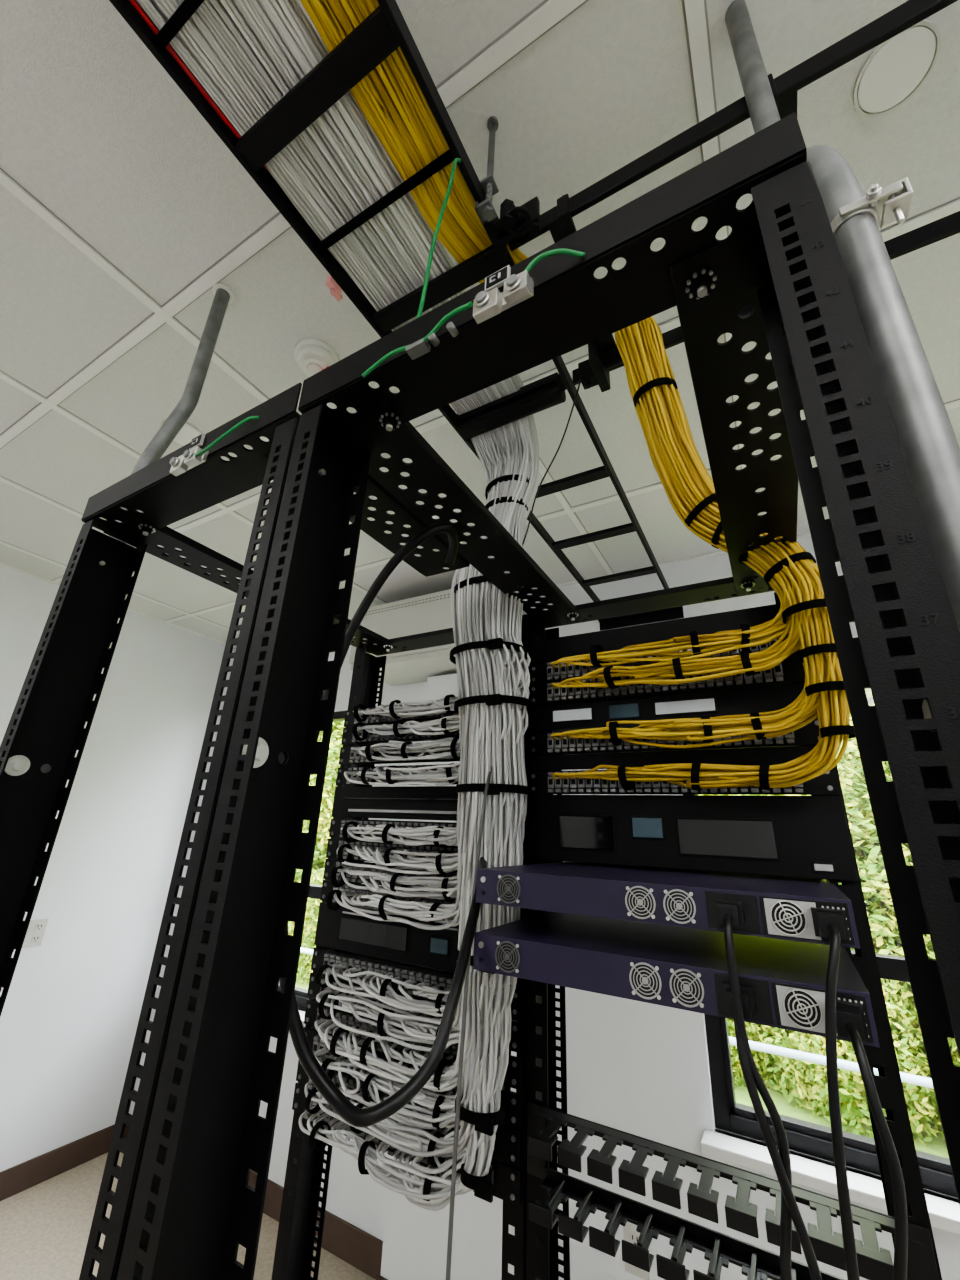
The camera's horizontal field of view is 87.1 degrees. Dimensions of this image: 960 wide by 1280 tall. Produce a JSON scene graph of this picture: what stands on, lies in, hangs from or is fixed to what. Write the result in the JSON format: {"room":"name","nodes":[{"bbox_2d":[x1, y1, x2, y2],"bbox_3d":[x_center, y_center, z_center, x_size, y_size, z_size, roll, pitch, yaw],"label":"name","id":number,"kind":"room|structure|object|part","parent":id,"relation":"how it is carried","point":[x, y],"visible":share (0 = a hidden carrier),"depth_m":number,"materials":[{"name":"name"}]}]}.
{"room":"server room","nodes":[
{"label":"server room","id":0,"kind":"room"},
{"bbox_2d":[0,565,235,1171],"bbox_3d":[-2.937,0.685,1.497,0.150,2.800,4.680,-9,-24,28],"label":"wall","id":1,"kind":"structure","parent":0,"point":[69,1018],"depth_m":2.73,"materials":[{"name":"white paint"}]},
{"bbox_2d":[22,918,48,947],"bbox_3d":[-2.196,1.433,2.465,0.009,0.120,0.120,-9,-24,28],"label":"electrical outlet","id":2,"kind":"object","parent":1,"relation":"attached to","point":[34,935],"visible":0.56,"depth_m":2.48,"materials":[{"name":"grey plastic"}]},
{"bbox_2d":[0,1124,129,1200],"bbox_3d":[-2.920,1.931,0.985,0.012,0.110,4.380,-9,-24,28],"label":"baseboard","id":3,"kind":"structure","parent":1,"relation":"attached to","point":[16,1179],"depth_m":2.42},
{"bbox_2d":[0,1152,374,1279],"bbox_3d":[-0.864,1.694,-0.173,5.050,0.100,4.680,-9,-24,28],"label":"floor","id":4,"kind":"structure","parent":0,"point":[45,1227],"depth_m":2.09,"materials":[{"name":"tile"}]},
{"bbox_2d":[0,382,542,1279],"bbox_3d":[-0.299,0.842,0.673,0.518,2.134,0.761,-9,-24,28],"label":"equipment rack","id":5,"kind":"object","parent":4,"relation":"on","point":[54,704],"visible":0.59,"depth_m":0.76,"materials":[{"name":"metal"}]},
{"bbox_3d":[-0.672,0.792,0.509,0.037,2.083,0.088,-9,-24,28],"label":"post","id":6,"kind":"part","parent":5,"relation":"part of","materials":[{"name":"black metal"}]},
{"bbox_2d":[169,433,208,475],"bbox_3d":[-0.393,-0.259,0.686,0.054,0.067,0.024,-9,-24,28],"label":"grounding lug","id":7,"kind":"object","parent":5,"relation":"attached to","point":[185,462],"visible":0.98,"depth_m":0.68,"materials":[{"name":"metal"}]},
{"bbox_2d":[192,416,259,456],"bbox_3d":[-0.330,-0.263,0.652,0.102,0.042,0.009,-5,-22,19],"label":"ground wire","id":8,"kind":"object","parent":7,"relation":"attached to","point":[247,419],"visible":1,"depth_m":0.65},
{"bbox_3d":[-0.255,0.724,0.282,0.037,2.083,0.088,-9,-24,28],"label":"post","id":9,"kind":"part","parent":5,"relation":"part of","materials":[{"name":"black metal"}]},
{"bbox_3d":[-0.439,-0.087,1.132,0.101,0.014,0.690,-9,-24,28],"label":"rail","id":10,"kind":"part","parent":5,"relation":"part of","materials":[{"name":"black metal"}]},
{"bbox_3d":[-0.345,1.008,1.046,0.037,2.083,0.088,-9,-24,28],"label":"post","id":11,"kind":"part","parent":5,"relation":"part of","materials":[{"name":"black metal"}]},
{"bbox_3d":[-0.155,-0.197,0.809,0.101,0.014,0.376,-9,-24,28],"label":"rail","id":12,"kind":"part","parent":5,"relation":"part of","materials":[{"name":"black metal"}]},
{"bbox_2d":[279,523,486,1127],"bbox_3d":[-0.075,0.202,0.758,0.365,0.752,0.176,18,-26,-35],"label":"black power feed","id":13,"kind":"object","parent":5,"relation":"attached to","point":[355,1116],"visible":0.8,"depth_m":0.59,"materials":[{"name":"plastic"}]},
{"bbox_2d":[323,859,457,887],"bbox_3d":[-0.137,0.503,1.071,0.511,0.043,0.048,-9,-24,28],"label":"panel","id":14,"kind":"object","parent":5,"relation":"in","point":[330,864],"visible":0.14,"depth_m":1.12,"materials":[{"name":"black metal"}]},
{"bbox_2d":[332,786,457,820],"bbox_3d":[-0.133,0.362,1.121,0.511,0.070,0.024,-9,-24,28],"label":"blank panel","id":15,"kind":"object","parent":5,"relation":"attached to","point":[397,802],"visible":0.6,"depth_m":1.14,"materials":[{"name":"black metal"}]},
{"bbox_2d":[336,764,459,784],"bbox_3d":[-0.129,0.307,1.145,0.511,0.043,0.048,-9,-24,28],"label":"panel","id":16,"kind":"object","parent":5,"relation":"in","point":[341,780],"visible":0.22,"depth_m":1.21,"materials":[{"name":"black metal"}]},
{"bbox_2d":[344,705,458,726],"bbox_3d":[-0.123,0.171,1.196,0.511,0.043,0.048,-9,-24,28],"label":"panel","id":17,"kind":"object","parent":5,"relation":"in","point":[349,721],"visible":0.24,"depth_m":1.24,"materials":[{"name":"black metal"}]},
{"bbox_2d":[292,1083,520,1206],"bbox_3d":[-0.154,0.900,0.921,0.511,0.043,0.048,-9,-24,28],"label":"panel","id":18,"kind":"object","parent":5,"relation":"attached to","point":[506,1179],"visible":0.24,"depth_m":0.83,"materials":[{"name":"black metal"}]},
{"bbox_2d":[296,1060,520,1167],"bbox_3d":[-0.152,0.857,0.938,0.511,0.043,0.048,-9,-24,28],"label":"panel","id":19,"kind":"object","parent":5,"relation":"in","point":[507,1146],"visible":0.28,"depth_m":0.83,"materials":[{"name":"black metal"}]},
{"bbox_2d":[304,1027,521,1128],"bbox_3d":[-0.150,0.812,0.955,0.511,0.043,0.048,-9,-24,28],"label":"panel","id":20,"kind":"object","parent":5,"relation":"in","point":[512,1101],"visible":0.2,"depth_m":0.93,"materials":[{"name":"black metal"}]},
{"bbox_2d":[304,999,521,1089],"bbox_3d":[-0.148,0.765,0.972,0.511,0.043,0.048,-9,-24,28],"label":"panel","id":21,"kind":"object","parent":5,"relation":"in","point":[513,1077],"visible":0.39,"depth_m":0.98,"materials":[{"name":"black metal"}]},
{"bbox_2d":[307,972,521,1052],"bbox_3d":[-0.146,0.718,0.990,0.511,0.043,0.048,-9,-24,28],"label":"panel","id":22,"kind":"object","parent":5,"relation":"in","point":[515,1045],"visible":0.2,"depth_m":1.01,"materials":[{"name":"black metal"}]},
{"bbox_2d":[311,947,522,1018],"bbox_3d":[-0.145,0.673,1.007,0.511,0.043,0.048,-9,-24,28],"label":"panel","id":23,"kind":"object","parent":5,"relation":"in","point":[405,971],"visible":0.49,"depth_m":1.01,"materials":[{"name":"black metal"}]},
{"bbox_2d":[314,902,522,985],"bbox_3d":[-0.087,0.645,1.122,0.511,0.085,0.254,-9,-24,28],"label":"appliance","id":24,"kind":"object","parent":5,"relation":"attached to","point":[345,929],"visible":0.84,"depth_m":1.04,"materials":[{"name":"black metal"}]},
{"bbox_2d":[320,880,522,919],"bbox_3d":[-0.139,0.545,1.055,0.511,0.043,0.048,-9,-24,28],"label":"panel","id":25,"kind":"object","parent":5,"relation":"in","point":[327,887],"visible":0.23,"depth_m":1.10,"materials":[{"name":"black metal"}]},
{"bbox_2d":[326,838,523,864],"bbox_3d":[-0.136,0.461,1.087,0.511,0.043,0.048,-9,-24,28],"label":"panel","id":26,"kind":"object","parent":5,"relation":"in","point":[333,845],"visible":0.31,"depth_m":1.12,"materials":[{"name":"black metal"}]},
{"bbox_2d":[329,818,523,848],"bbox_3d":[-0.134,0.419,1.102,0.511,0.043,0.048,-9,-24,28],"label":"panel","id":27,"kind":"object","parent":5,"relation":"in","point":[336,824],"visible":0.23,"depth_m":1.14,"materials":[{"name":"black metal"}]},
{"bbox_2d":[338,738,524,764],"bbox_3d":[-0.127,0.260,1.162,0.511,0.043,0.048,-9,-24,28],"label":"panel","id":28,"kind":"object","parent":5,"relation":"in","point":[347,756],"visible":0.21,"depth_m":1.21,"materials":[{"name":"black metal"}]},
{"bbox_2d":[341,717,524,744],"bbox_3d":[-0.125,0.213,1.180,0.511,0.043,0.048,-9,-24,28],"label":"panel","id":29,"kind":"object","parent":5,"relation":"in","point":[348,737],"visible":0.31,"depth_m":1.21,"materials":[{"name":"black metal"}]},
{"bbox_2d":[446,766,491,1279],"bbox_3d":[-0.024,1.004,0.587,0.022,1.692,0.099,-7,-22,23],"label":"cable","id":30,"kind":"object","parent":5,"relation":"attached to","point":[461,1054],"visible":0.83,"depth_m":0.70,"materials":[{"name":"plastic"}]},
{"bbox_3d":[0.073,0.940,0.819,0.037,2.083,0.088,-9,-24,28],"label":"post","id":31,"kind":"part","parent":5,"relation":"part of","materials":[{"name":"black metal"}]},
{"bbox_2d":[116,112,959,1279],"bbox_3d":[0.154,0.768,0.426,0.518,2.134,0.761,-9,-24,28],"label":"equipment rack","id":32,"kind":"object","parent":4,"relation":"on","point":[194,1204],"visible":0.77,"depth_m":0.43,"materials":[{"name":"metal"}]},
{"bbox_3d":[-0.219,0.718,0.263,0.037,2.083,0.088,-9,-24,28],"label":"post","id":33,"kind":"part","parent":32,"relation":"part of","materials":[{"name":"black metal"}]},
{"bbox_2d":[137,0,539,1210],"bbox_3d":[-0.670,-0.335,-0.153,0.529,1.579,3.082,-7,-22,23],"label":"bundle","id":34,"kind":"object","parent":32,"relation":"attached to","point":[337,173],"visible":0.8,"depth_m":0.89,"materials":[{"name":"white plastic"}]},
{"bbox_2d":[406,322,458,359],"bbox_3d":[-0.047,-0.296,0.500,0.056,0.009,0.012,-9,-24,28],"label":"clamp","id":35,"kind":"object","parent":32,"relation":"attached to","point":[416,349],"visible":1,"depth_m":0.50,"materials":[{"name":"metal"}]},
{"bbox_3d":[0.014,-0.161,0.885,0.101,0.014,0.690,-9,-24,28],"label":"rail","id":36,"kind":"part","parent":32,"relation":"part of","materials":[{"name":"black metal"}]},
{"bbox_2d":[362,248,584,376],"bbox_3d":[-0.019,-0.310,0.484,0.245,0.026,0.022,-9,-24,28],"label":"ground wire","id":37,"kind":"object","parent":32,"relation":"attached to","point":[564,251],"visible":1,"depth_m":0.47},
{"bbox_2d":[473,265,533,323],"bbox_3d":[0.021,-0.327,0.461,0.054,0.067,0.024,-9,-24,28],"label":"grounding lug","id":38,"kind":"object","parent":32,"relation":"attached to","point":[489,303],"visible":1,"depth_m":0.45,"materials":[{"name":"metal"}]},
{"bbox_3d":[0.108,0.934,0.800,0.037,2.083,0.088,-9,-24,28],"label":"post","id":39,"kind":"part","parent":32,"relation":"part of","materials":[{"name":"black metal"}]},
{"bbox_2d":[529,603,780,662],"bbox_3d":[0.334,-0.007,0.988,0.511,0.048,0.020,-9,-24,28],"label":"blank panel","id":40,"kind":"object","parent":32,"relation":"attached to","point":[553,649],"visible":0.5,"depth_m":0.98,"materials":[{"name":"black metal"}]},
{"bbox_2d":[529,633,799,684],"bbox_3d":[0.332,0.042,0.970,0.511,0.043,0.048,-9,-24,28],"label":"panel","id":41,"kind":"object","parent":32,"relation":"in","point":[539,673],"visible":0.31,"depth_m":1.02,"materials":[{"name":"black metal"}]},
{"bbox_2d":[529,656,804,705],"bbox_3d":[0.330,0.084,0.954,0.511,0.043,0.048,-9,-24,28],"label":"panel","id":42,"kind":"object","parent":32,"relation":"in","point":[790,670],"visible":0.56,"depth_m":0.93,"materials":[{"name":"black metal"}]},
{"bbox_2d":[476,861,859,948],"bbox_3d":[0.202,0.329,0.640,0.444,0.043,0.684,-9,-24,28],"label":"switch","id":43,"kind":"object","parent":32,"relation":"in","point":[777,907],"visible":0.98,"depth_m":0.48,"materials":[{"name":"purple metal"}]},
{"bbox_2d":[528,795,857,880],"bbox_3d":[0.387,0.371,0.974,0.511,0.116,0.304,-9,-24,28],"label":"appliance","id":44,"kind":"object","parent":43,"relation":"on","point":[788,836],"visible":1,"depth_m":0.83,"materials":[{"name":"black metal"}]},
{"bbox_2d":[723,913,791,1279],"bbox_3d":[0.261,1.005,0.293,0.034,1.507,0.114,-9,-24,28],"label":"power cord","id":45,"kind":"object","parent":43,"relation":"hanging from","point":[785,1219],"visible":1,"depth_m":0.46,"materials":[{"name":"black plastic"}]},
{"bbox_2d":[825,924,859,1279],"bbox_3d":[0.312,0.995,0.263,0.050,1.507,0.120,-9,-24,28],"label":"power cord","id":46,"kind":"object","parent":43,"relation":"hanging from","point":[834,946],"visible":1,"depth_m":0.43,"materials":[{"name":"black plastic"}]},
{"bbox_2d":[528,746,814,769],"bbox_3d":[0.324,0.215,0.904,0.511,0.028,0.020,-9,-24,28],"label":"blank panel","id":47,"kind":"object","parent":32,"relation":"attached to","point":[775,755],"visible":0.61,"depth_m":0.89,"materials":[{"name":"black metal"}]},
{"bbox_2d":[528,717,818,754],"bbox_3d":[0.326,0.180,0.918,0.511,0.043,0.048,-9,-24,28],"label":"panel","id":48,"kind":"object","parent":32,"relation":"attached to","point":[540,743],"visible":0.42,"depth_m":0.91,"materials":[{"name":"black metal"}]},
{"bbox_2d":[529,684,803,732],"bbox_3d":[0.396,0.176,1.047,0.511,0.049,0.304,-9,-24,28],"label":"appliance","id":49,"kind":"object","parent":48,"relation":"on","point":[567,717],"visible":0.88,"depth_m":0.92,"materials":[{"name":"black metal"}]},
{"bbox_2d":[473,911,879,1047],"bbox_3d":[0.280,0.458,0.745,0.444,0.044,0.452,-9,-24,28],"label":"switch","id":50,"kind":"object","parent":32,"relation":"in","point":[782,982],"visible":0.96,"depth_m":0.61,"materials":[{"name":"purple metal"}]},
{"bbox_2d":[733,1007,821,1279],"bbox_3d":[0.264,1.041,0.274,0.047,1.426,0.118,-9,-24,28],"label":"power cord","id":51,"kind":"object","parent":50,"relation":"hanging from","point":[810,1257],"visible":0.91,"depth_m":0.44,"materials":[{"name":"black plastic"}]},
{"bbox_2d":[845,1023,907,1279],"bbox_3d":[0.310,1.031,0.242,0.036,1.426,0.128,-3,-21,14],"label":"power cord","id":52,"kind":"object","parent":50,"relation":"hanging from","point":[899,1194],"visible":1,"depth_m":0.41,"materials":[{"name":"black plastic"}]},
{"bbox_2d":[528,766,840,794],"bbox_3d":[0.323,0.251,0.891,0.511,0.043,0.048,-9,-24,28],"label":"panel","id":53,"kind":"object","parent":32,"relation":"in","point":[539,782],"visible":0.43,"depth_m":0.88,"materials":[{"name":"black metal"}]},
{"bbox_2d":[527,1101,939,1279],"bbox_3d":[0.276,0.750,0.656,0.513,0.091,0.096,-9,-24,28],"label":"cable manager","id":54,"kind":"object","parent":32,"relation":"attached to","point":[757,1263],"visible":0.95,"depth_m":0.66,"materials":[{"name":"black plastic"}]},
{"bbox_3d":[0.375,-0.219,0.689,0.101,0.014,0.690,-9,-24,28],"label":"rail","id":55,"kind":"part","parent":32,"relation":"part of","materials":[{"name":"black metal"}]},
{"bbox_3d":[0.198,0.650,0.035,0.037,2.083,0.088,-9,-24,28],"label":"post","id":56,"kind":"part","parent":32,"relation":"part of","materials":[{"name":"black metal"}]},
{"bbox_3d":[0.526,0.866,0.572,0.037,2.083,0.088,-9,-24,28],"label":"post","id":57,"kind":"part","parent":32,"relation":"part of","materials":[{"name":"black metal"}]},
{"bbox_2d":[0,0,959,646],"bbox_3d":[-0.750,-1.018,0.848,5.050,0.100,4.680,-9,-24,28],"label":"ceiling","id":58,"kind":"structure","parent":0,"point":[93,126],"depth_m":1.05,"materials":[{"name":"tile"}]},
{"bbox_2d":[41,283,234,772],"bbox_3d":[-0.693,0.460,0.721,0.108,2.750,0.048,0,-21,7],"label":"conduit","id":59,"kind":"object","parent":58,"relation":"attached to","point":[223,294],"visible":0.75,"depth_m":1.09,"materials":[{"name":"metal"}]},
{"bbox_2d":[160,419,201,446],"bbox_3d":[-0.967,-0.670,1.645,0.130,0.006,0.130,-9,-24,28],"label":"sprinkler cover","id":60,"kind":"object","parent":58,"relation":"attached to","point":[188,431],"visible":0.31,"depth_m":1.64,"materials":[{"name":"grey plastic"}]},
{"bbox_2d":[294,338,339,376],"bbox_3d":[-0.438,-0.725,1.344,0.116,0.075,0.116,-9,-24,28],"label":"smoke detector","id":61,"kind":"object","parent":58,"relation":"attached to","point":[312,355],"visible":0.7,"depth_m":1.32,"materials":[{"name":"white plastic"}]},
{"bbox_2d":[0,0,959,647],"bbox_3d":[-0.752,-0.969,0.829,4.750,0.007,4.380,-9,-24,28],"label":"grid","id":62,"kind":"object","parent":58,"relation":"attached to","point":[545,16],"visible":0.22,"depth_m":1.17,"materials":[{"name":"metal"}]},
{"bbox_2d":[475,116,540,260],"bbox_3d":[0.054,-0.789,0.865,0.083,0.253,0.090,-9,-24,28],"label":"bracket","id":63,"kind":"object","parent":58,"relation":"hanging from","point":[514,222],"visible":1,"depth_m":0.83,"materials":[{"name":"metal"}]},
{"bbox_3d":[0.015,-0.795,0.853,0.028,0.253,0.026,-9,-24,28],"label":"threaded rod","id":64,"kind":"part","parent":63,"relation":"part of","materials":[{"name":"metal"}]},
{"bbox_2d":[725,0,959,630],"bbox_3d":[0.307,0.315,0.223,0.053,2.750,0.163,-4,-21,16],"label":"conduit","id":65,"kind":"object","parent":58,"relation":"attached to","point":[930,447],"visible":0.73,"depth_m":0.37,"materials":[{"name":"metal"}]},
{"bbox_2d":[853,20,940,117],"bbox_3d":[0.668,-0.915,0.813,0.110,0.006,0.110,-9,-24,28],"label":"ceiling speaker","id":66,"kind":"object","parent":58,"relation":"attached to","point":[895,70],"visible":0.88,"depth_m":0.81,"materials":[{"name":"grey plastic"}]},
{"bbox_2d":[259,536,959,1279],"bbox_3d":[0.277,1.052,2.114,4.750,2.800,0.280,-9,-24,28],"label":"wall","id":67,"kind":"structure","parent":0,"point":[638,1068],"depth_m":1.77,"materials":[{"name":"white paint"}]},
{"bbox_2d":[298,1008,304,1026],"bbox_3d":[-1.040,1.858,2.540,0.930,0.030,0.115,-9,-24,28],"label":"sill","id":68,"kind":"structure","parent":67,"relation":"attached to","point":[302,1013],"depth_m":2.44,"materials":[{"name":"white plastic"}]},
{"bbox_2d":[248,1169,387,1279],"bbox_3d":[0.184,2.284,1.575,4.750,0.110,0.142,-9,-24,28],"label":"baseboard","id":69,"kind":"structure","parent":67,"relation":"attached to","point":[362,1250],"depth_m":2.04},
{"bbox_2d":[278,711,370,1008],"bbox_3d":[-0.979,1.168,2.889,0.900,1.515,0.060,-9,-24,28],"label":"frame","id":70,"kind":"object","parent":67,"relation":"attached to","point":[314,890],"visible":0.02,"depth_m":2.71,"materials":[{"name":"black metal"}]},
{"bbox_2d":[109,0,683,630],"bbox_3d":[-0.347,-0.819,0.534,0.370,0.088,4.360,-9,-24,28],"label":"ladder","id":71,"kind":"object","parent":67,"relation":"attached to","point":[385,29],"visible":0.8,"depth_m":0.79,"materials":[{"name":"black metal"}]},
{"bbox_2d":[129,0,271,174],"bbox_3d":[-0.792,-1.070,0.070,0.009,0.062,2.650,-9,-24,28],"label":"cable","id":72,"kind":"object","parent":71,"relation":"on","point":[134,3],"visible":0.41,"depth_m":0.70,"materials":[{"name":"plastic"}]},
{"bbox_2d":[416,158,460,318],"bbox_3d":[-0.060,-0.524,0.678,0.049,0.432,0.022,12,-23,-24],"label":"ground wire","id":73,"kind":"object","parent":71,"relation":"hanging from","point":[456,160],"visible":0.84,"depth_m":0.69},
{"bbox_2d":[456,372,565,439],"bbox_3d":[0.071,-0.557,1.224,0.270,0.054,0.056,-9,-24,28],"label":"cable dropout","id":74,"kind":"object","parent":71,"relation":"attached to","point":[547,397],"visible":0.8,"depth_m":1.20,"materials":[{"name":"black metal"}]},
{"bbox_2d":[349,589,456,685],"bbox_3d":[-0.247,-0.004,2.620,0.780,0.330,0.358,-9,-24,28],"label":"air conditioner","id":75,"kind":"object","parent":67,"relation":"attached to","point":[428,612],"visible":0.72,"depth_m":2.51,"materials":[{"name":"grey plastic"}]},
{"bbox_2d":[623,1222,648,1279],"bbox_3d":[0.495,1.939,1.606,0.074,0.120,0.009,-9,-24,28],"label":"electrical outlet","id":76,"kind":"object","parent":67,"relation":"attached to","point":[631,1235],"visible":0.49,"depth_m":1.61,"materials":[{"name":"grey plastic"}]},
{"bbox_2d":[683,794,957,1197],"bbox_3d":[1.412,0.778,1.587,1.400,1.515,0.060,-9,-24,28],"label":"frame","id":77,"kind":"object","parent":67,"relation":"attached to","point":[805,1137],"visible":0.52,"depth_m":1.55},
{"bbox_2d":[701,1129,959,1235],"bbox_3d":[1.338,1.470,1.245,1.460,0.030,0.115,-9,-24,28],"label":"sill","id":78,"kind":"structure","parent":67,"relation":"attached to","point":[944,1214],"depth_m":1.42,"materials":[{"name":"white paint"}]},
{"bbox_3d":[1.323,-0.009,-0.822,0.150,2.800,4.680,-9,-24,28],"label":"wall","id":79,"kind":"structure","parent":0,"visible":0},
{"bbox_2d":[509,0,959,384],"bbox_3d":[0.878,-0.772,0.607,1.720,0.060,0.335,-9,-24,28],"label":"cable ladder rack","id":80,"kind":"object","parent":79,"relation":"attached to","point":[558,219],"visible":0.52,"depth_m":0.74,"materials":[{"name":"black metal"}]},
{"bbox_2d":[300,0,855,790],"bbox_3d":[-0.381,-0.672,-0.219,0.512,0.920,3.046,-9,-24,28],"label":"cable bundle","id":81,"kind":"object","parent":80,"relation":"on","point":[390,98],"visible":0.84,"depth_m":0.81,"materials":[{"name":"yellow plastic"}]},
{"bbox_2d":[578,341,622,391],"bbox_3d":[0.281,-0.594,1.058,0.153,0.075,0.090,-9,-24,28],"label":"bracket","id":82,"kind":"object","parent":80,"relation":"attached to","point":[594,372],"visible":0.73,"depth_m":1.06,"materials":[{"name":"black metal"}]},
{"bbox_2d":[522,364,584,546],"bbox_3d":[0.154,-0.361,1.109,0.025,0.427,0.244,16,-25,-33],"label":"cable","id":83,"kind":"object","parent":82,"relation":"hanging from","point":[584,364],"visible":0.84,"depth_m":1.12,"materials":[{"name":"black plastic"}]},
{"label":"outside","id":84,"kind":"structure","parent":0,"visible":0},
{"bbox_2d":[295,901,954,1158],"bbox_3d":[5.730,9.539,19.153,50.000,0.050,37.820,-9,-24,28],"label":"ground","id":85,"kind":"structure","parent":84,"point":[936,1146],"depth_m":3.87,"materials":[{"name":"green plant"}]},
{"bbox_2d":[288,869,314,927],"bbox_3d":[-3.393,4.328,7.748,1.739,2.031,1.400,-4,-22,17],"label":"shrub","id":86,"kind":"object","parent":85,"relation":"on","point":[297,875],"visible":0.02,"depth_m":7.86,"materials":[{"name":"green plant"}]},
{"bbox_2d":[288,868,324,984],"bbox_3d":[-2.178,4.178,7.077,1.605,1.874,1.292,-17,-28,41],"label":"shrub","id":87,"kind":"object","parent":85,"relation":"on","point":[311,917],"visible":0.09,"depth_m":6.70,"materials":[{"name":"green plant"}]},
{"bbox_2d":[296,738,342,944],"bbox_3d":[-2.882,3.674,9.304,3.210,3.749,2.584,-11,-25,32],"label":"tree","id":88,"kind":"object","parent":85,"relation":"on","point":[320,852],"visible":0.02,"depth_m":8.64,"materials":[{"name":"green plant"}]},
{"bbox_2d":[317,721,341,741],"bbox_3d":[-4.479,3.840,12.698,4.816,5.623,3.876,13,-23,-26],"label":"tree","id":89,"kind":"object","parent":85,"relation":"on","point":[341,721],"visible":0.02,"depth_m":12.16,"materials":[{"name":"green plant"}]},
{"bbox_2d":[318,721,344,833],"bbox_3d":[-1.758,3.038,11.969,4.816,5.623,3.876,-2,-21,12],"label":"tree","id":90,"kind":"object","parent":85,"relation":"on","point":[340,725],"visible":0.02,"depth_m":11.17,"materials":[{"name":"green plant"}]},
{"bbox_2d":[300,947,933,1088],"bbox_3d":[-2.476,3.805,5.794,50.000,0.625,0.050,-9,-24,28],"label":"railing","id":91,"kind":"object","parent":85,"relation":"on","point":[776,1050],"visible":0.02,"depth_m":3.34,"materials":[{"name":"white metal"}]},
{"bbox_2d":[727,1018,786,1087],"bbox_3d":[2.042,3.578,4.869,1.605,1.874,1.292,-11,-25,32],"label":"shrub","id":92,"kind":"object","parent":85,"relation":"on","point":[751,1028],"visible":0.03,"depth_m":4.31,"materials":[{"name":"green plant"}]},
{"bbox_2d":[698,794,838,1027],"bbox_3d":[2.947,2.805,6.345,2.584,3.749,3.210,3,-21,-3],"label":"tree","id":93,"kind":"object","parent":85,"relation":"on","point":[698,794],"visible":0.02,"depth_m":5.39,"materials":[{"name":"green plant"}]},
{"bbox_2d":[752,947,940,1146],"bbox_3d":[2.998,3.334,4.258,1.292,1.874,1.605,-5,-22,18],"label":"shrub","id":94,"kind":"object","parent":85,"relation":"on","point":[797,1072],"visible":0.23,"depth_m":3.80,"materials":[{"name":"green plant"}]},
{"bbox_2d":[748,717,956,1059],"bbox_3d":[4.003,2.442,4.988,2.943,3.436,2.369,6,-21,-10],"label":"tree","id":95,"kind":"object","parent":85,"relation":"on","point":[871,870],"visible":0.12,"depth_m":4.51,"materials":[{"name":"green plant"}]},
{"bbox_2d":[839,688,911,921],"bbox_3d":[6.163,1.736,7.070,3.661,5.311,4.548,12,-23,-24],"label":"tree","id":96,"kind":"object","parent":85,"relation":"on","point":[867,690],"visible":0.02,"depth_m":6.62,"materials":[{"name":"green plant"}]},
{"bbox_2d":[895,935,959,1137],"bbox_3d":[3.988,3.088,3.630,1.739,2.031,1.400,0,-21,7],"label":"shrub","id":97,"kind":"object","parent":85,"relation":"on","point":[956,1061],"visible":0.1,"depth_m":3.73,"materials":[{"name":"green plant"}]}
]}

